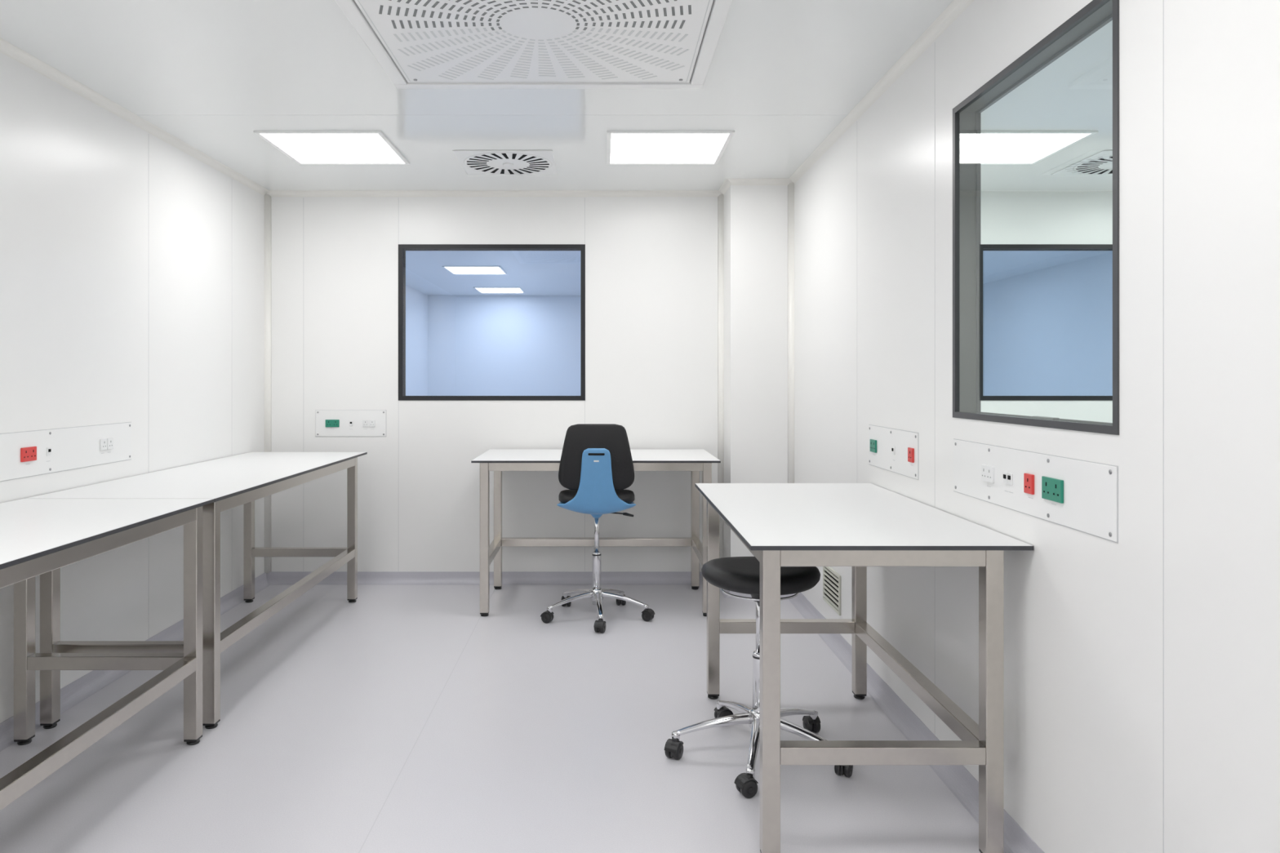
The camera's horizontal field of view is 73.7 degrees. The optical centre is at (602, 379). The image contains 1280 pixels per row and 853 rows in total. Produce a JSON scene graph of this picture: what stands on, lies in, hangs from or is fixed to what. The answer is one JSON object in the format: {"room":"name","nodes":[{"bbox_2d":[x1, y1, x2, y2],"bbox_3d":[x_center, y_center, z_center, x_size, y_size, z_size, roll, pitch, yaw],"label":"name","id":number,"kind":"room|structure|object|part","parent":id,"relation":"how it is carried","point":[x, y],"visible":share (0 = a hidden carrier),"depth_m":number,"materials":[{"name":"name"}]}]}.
{"room":"clean room","nodes":[
{"label":"clean room","id":0,"kind":"room"},
{"bbox_2d":[0,52,264,723],"bbox_3d":[-2.290,0.050,2.055,0.081,2.620,7.470,0,0,0],"label":"wall","id":1,"kind":"structure","parent":0,"point":[132,266],"depth_m":3.98,"materials":[{"name":"white paint"}]},
{"bbox_2d":[0,422,131,481],"bbox_3d":[-2.244,0.290,3.470,0.012,0.180,1.205,0,0,0],"label":"outlet panel","id":2,"kind":"object","parent":1,"relation":"attached to","point":[25,454],"visible":1,"depth_m":3.55,"materials":[{"name":"grey"}]},
{"bbox_2d":[0,37,269,195],"bbox_3d":[-2.232,-1.242,2.055,0.035,0.035,7.310,0,0,0],"label":"trim","id":3,"kind":"structure","parent":1,"relation":"attached to","point":[6,48],"depth_m":3.92,"materials":[{"name":"white metal"}]},
{"bbox_2d":[0,572,270,751],"bbox_3d":[-2.226,1.321,2.055,0.048,0.077,7.310,0,0,0],"label":"baseboard","id":4,"kind":"structure","parent":1,"relation":"attached to","point":[71,695],"depth_m":3.77,"materials":[{"name":"plastic"}]},
{"bbox_2d":[405,284,427,395],"bbox_3d":[-2.640,0.050,9.285,0.080,2.620,6.990,0,0,0],"label":"wall","id":5,"kind":"structure","parent":0,"point":[416,302],"depth_m":11.95,"materials":[{"name":"white"}]},
{"bbox_2d":[0,0,953,191],"bbox_3d":[-0.545,-1.310,2.035,3.570,0.101,7.430,0,0,0],"label":"ceiling","id":6,"kind":"structure","parent":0,"point":[782,75],"depth_m":3.75,"materials":[{"name":"white paint"}]},
{"bbox_2d":[253,130,409,164],"bbox_3d":[-1.440,-1.255,4.630,0.644,0.010,0.644,0,0,0],"label":"frame","id":7,"kind":"object","parent":6,"relation":"attached to","point":[259,133],"visible":1,"depth_m":4.40,"materials":[{"name":"white metal"}]},
{"bbox_2d":[261,133,404,163],"bbox_3d":[-1.440,-1.257,4.630,0.600,0.006,0.600,0,0,0],"label":"ceiling light","id":8,"kind":"object","parent":7,"relation":"attached to","point":[304,148],"visible":1,"depth_m":4.60,"materials":[{"name":"white plastic"}]},
{"bbox_2d":[452,150,557,175],"bbox_3d":[-0.547,-1.252,4.950,0.550,0.015,0.550,0,0,0],"label":"diffuser","id":9,"kind":"object","parent":6,"relation":"attached to","point":[475,162],"depth_m":4.92,"materials":[{"name":"white metal"}]},
{"bbox_2d":[334,0,732,88],"bbox_3d":[-0.225,-1.249,2.985,1.300,0.022,1.300,0,0,0],"label":"grille","id":10,"kind":"object","parent":6,"relation":"attached to","point":[419,44],"depth_m":3.13,"materials":[{"name":"white metal"}]},
{"bbox_2d":[606,130,734,164],"bbox_3d":[0.345,-1.255,4.630,0.644,0.010,0.644,0,0,0],"label":"frame","id":11,"kind":"object","parent":6,"relation":"attached to","point":[731,133],"visible":1,"depth_m":4.36,"materials":[{"name":"white metal"}]},
{"bbox_2d":[610,133,728,163],"bbox_3d":[0.345,-1.257,4.630,0.600,0.006,0.600,0,0,0],"label":"ceiling light","id":12,"kind":"object","parent":11,"relation":"attached to","point":[624,148],"visible":1,"depth_m":4.60,"materials":[{"name":"white plastic"}]},
{"bbox_2d":[0,584,980,852],"bbox_3d":[-0.545,1.410,2.035,3.570,0.101,7.430,0,0,0],"label":"floor","id":13,"kind":"structure","parent":0,"point":[396,718],"depth_m":3.17,"materials":[{"name":"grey plastic"}]},
{"bbox_2d":[0,498,214,810],"bbox_3d":[-1.875,0.910,2.239,0.743,0.900,2.138,0,0,0],"label":"table","id":14,"kind":"object","parent":13,"relation":"on","point":[38,536],"visible":1,"depth_m":2.97,"materials":[{"name":"white laminate"}]},
{"bbox_2d":[24,452,367,728],"bbox_3d":[-1.875,0.910,4.381,0.743,0.900,2.138,0,0,0],"label":"table","id":15,"kind":"object","parent":13,"relation":"on","point":[233,481],"visible":0.92,"depth_m":3.67,"materials":[{"name":"white laminate"}]},
{"bbox_2d":[471,448,720,616],"bbox_3d":[-0.037,0.910,5.265,1.422,0.900,0.800,0,0,0],"label":"table","id":16,"kind":"object","parent":13,"relation":"on","point":[497,460],"visible":0.88,"depth_m":5.17,"materials":[{"name":"white laminate"}]},
{"bbox_2d":[540,423,654,632],"bbox_3d":[-0.025,0.800,4.874,0.646,1.119,0.632,0,0,0],"label":"swivel chair","id":17,"kind":"object","parent":13,"relation":"on","point":[596,466],"visible":1,"depth_m":4.67,"materials":[{"name":"metal"}]},
{"bbox_2d":[558,489,634,503],"bbox_3d":[-0.033,0.671,4.930,0.436,0.044,0.400,0,0,0],"label":"seat cushion","id":18,"kind":"object","parent":17,"relation":"on","point":[566,495],"depth_m":4.84,"materials":[{"name":"black plastic"}]},
{"bbox_3d":[-0.033,0.425,4.691,0.420,0.369,0.085,0,0,0],"label":"backrest","id":19,"kind":"part","parent":17,"relation":"part of","materials":[{"name":"black plastic"}]},
{"bbox_2d":[664,556,853,798],"bbox_3d":[0.544,1.013,3.090,0.647,0.694,0.655,0,0,0],"label":"stool","id":20,"kind":"object","parent":13,"relation":"on","point":[741,575],"visible":0.8,"depth_m":3.03,"materials":[{"name":"metal"}]},
{"bbox_3d":[0.570,0.764,3.093,0.310,0.072,0.310,0,0,0],"label":"seat mount and height ring","id":21,"kind":"part","parent":20,"relation":"part of","materials":[{"name":"black plastic"}]},
{"bbox_2d":[701,556,820,595],"bbox_3d":[0.570,0.701,3.097,0.422,0.071,0.422,0,0,0],"label":"seat cushion","id":22,"kind":"object","parent":20,"relation":"on","point":[741,575],"depth_m":2.96,"materials":[{"name":"black leather"}]},
{"bbox_2d":[694,483,1033,852],"bbox_3d":[0.804,0.910,3.084,0.785,0.900,1.432,0,0,0],"label":"table","id":23,"kind":"object","parent":13,"relation":"on","point":[857,526],"visible":1,"depth_m":2.44,"materials":[{"name":"white laminate"}]},
{"bbox_2d":[427,295,580,395],"bbox_3d":[1.200,0.050,12.740,7.600,2.620,0.080,0,0,0],"label":"wall","id":24,"kind":"structure","parent":0,"point":[478,345],"depth_m":12.70,"materials":[{"name":"white paint"}]},
{"bbox_2d":[271,191,1112,571],"bbox_3d":[1.200,0.050,5.750,6.900,2.620,0.081,0,0,0],"label":"wall","id":25,"kind":"structure","parent":0,"point":[651,262],"depth_m":5.71,"materials":[{"name":"white paint"}]},
{"bbox_2d":[264,194,271,573],"bbox_3d":[-2.232,0.025,5.692,0.035,2.530,0.035,0,0,0],"label":"trim","id":26,"kind":"structure","parent":25,"relation":"attached to","point":[267,197],"depth_m":5.70,"materials":[{"name":"white"}]},
{"bbox_2d":[315,409,386,436],"bbox_3d":[-1.683,0.290,5.704,0.475,0.180,0.012,0,0,0],"label":"outlet panel","id":27,"kind":"object","parent":25,"relation":"attached to","point":[328,423],"visible":1,"depth_m":5.71,"materials":[{"name":"grey"}]},
{"bbox_2d":[398,244,585,400],"bbox_3d":[-0.741,-0.385,5.750,1.251,1.044,0.088,0,0,0],"label":"frame","id":28,"kind":"object","parent":25,"relation":"attached to","point":[402,248],"visible":0.96,"depth_m":5.71,"materials":[{"name":"black metal"}]},
{"bbox_2d":[266,191,722,196],"bbox_3d":[-0.721,-1.242,5.692,3.057,0.035,0.035,0,0,0],"label":"trim","id":29,"kind":"structure","parent":25,"relation":"attached to","point":[273,193],"depth_m":5.70,"materials":[{"name":"white metal"}]},
{"bbox_2d":[266,571,791,598],"bbox_3d":[-0.525,1.321,5.516,3.450,0.077,0.388,0,0,0],"label":"baseboard","id":30,"kind":"structure","parent":25,"relation":"attached to","point":[273,577],"depth_m":5.71,"materials":[{"name":"plastic"}]},
{"bbox_2d":[717,194,724,558],"bbox_3d":[0.789,0.025,5.692,0.035,2.530,0.035,0,0,0],"label":"trim","id":31,"kind":"structure","parent":25,"relation":"attached to","point":[721,197],"depth_m":5.70,"materials":[{"name":"white"}]},
{"bbox_2d":[980,244,1112,400],"bbox_3d":[3.140,-0.385,5.750,1.251,1.044,0.088,0,0,0],"label":"frame","id":32,"kind":"object","parent":25,"relation":"attached to","point":[983,246],"visible":0.3,"depth_m":5.71,"materials":[{"name":"black metal"}]},
{"bbox_2d":[724,185,787,557],"bbox_3d":[1.004,0.050,5.540,0.393,2.620,0.340,0,0,0],"label":"column","id":33,"kind":"structure","parent":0,"point":[756,216],"depth_m":5.37,"materials":[{"name":"white paint"}]},
{"bbox_2d":[718,178,792,195],"bbox_3d":[0.986,-1.242,5.522,0.428,0.035,0.375,0,0,0],"label":"trim","id":34,"kind":"structure","parent":33,"relation":"attached to","point":[727,183],"depth_m":5.36,"materials":[{"name":"white metal"}]},
{"bbox_2d":[405,250,1112,295],"bbox_3d":[1.200,-1.310,9.225,7.600,0.100,6.950,0,0,0],"label":"ceiling","id":35,"kind":"structure","parent":0,"point":[538,273],"depth_m":9.54,"materials":[{"name":"paint"}]},
{"bbox_2d":[442,266,506,274],"bbox_3d":[-1.450,-1.255,9.750,0.644,0.010,0.644,0,0,0],"label":"frame","id":36,"kind":"object","parent":35,"relation":"attached to","point":[500,267],"visible":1,"depth_m":9.69,"materials":[{"name":"white metal"}]},
{"bbox_2d":[444,266,503,273],"bbox_3d":[-1.450,-1.257,9.750,0.600,0.006,0.600,0,0,0],"label":"diffuser","id":37,"kind":"object","parent":36,"relation":"attached to","point":[454,269],"visible":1,"depth_m":9.71,"materials":[{"name":"white plastic"}]},
{"bbox_2d":[473,287,524,293],"bbox_3d":[-1.430,-1.255,11.900,0.644,0.010,0.644,0,0,0],"label":"frame","id":38,"kind":"object","parent":35,"relation":"attached to","point":[522,291],"visible":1,"depth_m":11.88,"materials":[{"name":"white metal"}]},
{"bbox_2d":[475,288,522,292],"bbox_3d":[-1.430,-1.257,11.900,0.600,0.006,0.600,0,0,0],"label":"diffuser","id":39,"kind":"object","parent":38,"relation":"attached to","point":[482,290],"visible":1,"depth_m":11.92,"materials":[{"name":"white plastic"}]},
{"bbox_2d":[980,130,1097,164],"bbox_3d":[2.180,-1.255,4.630,0.644,0.010,0.644,0,0,0],"label":"frame","id":40,"kind":"object","parent":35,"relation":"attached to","point":[1090,133],"visible":0.5,"depth_m":4.33,"materials":[{"name":"white metal"}]},
{"bbox_2d":[980,133,1088,163],"bbox_3d":[2.180,-1.257,4.630,0.600,0.006,0.600,0,0,0],"label":"diffuser","id":41,"kind":"object","parent":40,"relation":"attached to","point":[994,148],"visible":0.57,"depth_m":4.57,"materials":[{"name":"white plastic"}]},
{"bbox_2d":[794,0,1279,852],"bbox_3d":[1.240,0.050,2.055,0.081,2.620,7.470,0,0,0],"label":"wall","id":42,"kind":"structure","parent":0,"point":[1142,670],"depth_m":1.94,"materials":[{"name":"white paint"}]},
{"bbox_2d":[787,182,794,483],"bbox_3d":[1.183,0.025,5.353,0.035,2.530,0.035,0,0,0],"label":"trim","id":43,"kind":"structure","parent":42,"relation":"attached to","point":[791,185],"depth_m":5.36,"materials":[{"name":"white metal"}]},
{"bbox_2d":[822,566,840,615],"bbox_3d":[1.195,1.085,4.450,0.010,0.200,0.320,0,0,0],"label":"air vent","id":44,"kind":"object","parent":42,"relation":"in","point":[831,579],"visible":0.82,"depth_m":4.43,"materials":[{"name":"white metal"}]},
{"bbox_2d":[788,0,974,183],"bbox_3d":[1.182,-1.242,1.885,0.035,0.035,6.970,0,0,0],"label":"trim","id":45,"kind":"structure","parent":42,"relation":"attached to","point":[956,7],"depth_m":3.51,"materials":[{"name":"white metal"}]},
{"bbox_2d":[868,424,918,479],"bbox_3d":[1.194,0.290,3.538,0.012,0.180,0.600,0,0,0],"label":"outlet panel","id":46,"kind":"object","parent":42,"relation":"attached to","point":[895,451],"visible":1,"depth_m":3.49,"materials":[{"name":"grey"}]},
{"bbox_2d":[788,592,1044,852],"bbox_3d":[1.176,1.321,1.885,0.048,0.077,6.970,0,0,0],"label":"baseboard","id":47,"kind":"structure","parent":42,"relation":"attached to","point":[964,786],"depth_m":3.24,"materials":[{"name":"plastic"}]},
{"bbox_2d":[952,0,1119,435],"bbox_3d":[1.240,-0.399,2.449,0.064,1.054,0.933,0,0,0],"label":"window frame","id":48,"kind":"structure","parent":42,"relation":"attached to","point":[967,116],"depth_m":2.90,"materials":[{"name":"grey metal"}]},
{"bbox_2d":[953,438,1118,543],"bbox_3d":[1.194,0.290,2.449,0.012,0.180,0.928,0,0,0],"label":"outlet panel","id":49,"kind":"object","parent":42,"relation":"attached to","point":[1081,495],"visible":1,"depth_m":2.31,"materials":[{"name":"grey"}]},
{"bbox_2d":[1031,416,1059,421],"bbox_3d":[1.225,0.109,2.360,0.020,0.014,0.120,0,0,0],"label":"sill latch","id":50,"kind":"structure","parent":42,"relation":"attached to","point":[1033,417],"depth_m":2.34,"materials":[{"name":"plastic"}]},
{"bbox_2d":[980,20,1112,191],"bbox_3d":[2.945,-1.310,2.075,3.410,0.100,7.350,0,0,0],"label":"ceiling","id":51,"kind":"structure","parent":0,"point":[1074,92],"depth_m":4.05,"materials":[{"name":"white paint"}]},
{"bbox_2d":[1051,150,1112,175],"bbox_3d":[3.020,-1.252,4.950,0.550,0.015,0.550,0,0,0],"label":"diffuser","id":52,"kind":"object","parent":51,"relation":"attached to","point":[1100,163],"depth_m":5.01,"materials":[{"name":"white metal"}]},
{"bbox_2d":[982,251,1112,395],"bbox_3d":[5.040,0.050,9.285,0.080,2.620,6.990,0,0,0],"label":"wall","id":53,"kind":"structure","parent":0,"point":[1048,331],"depth_m":9.49,"materials":[{"name":"white"}]}
]}

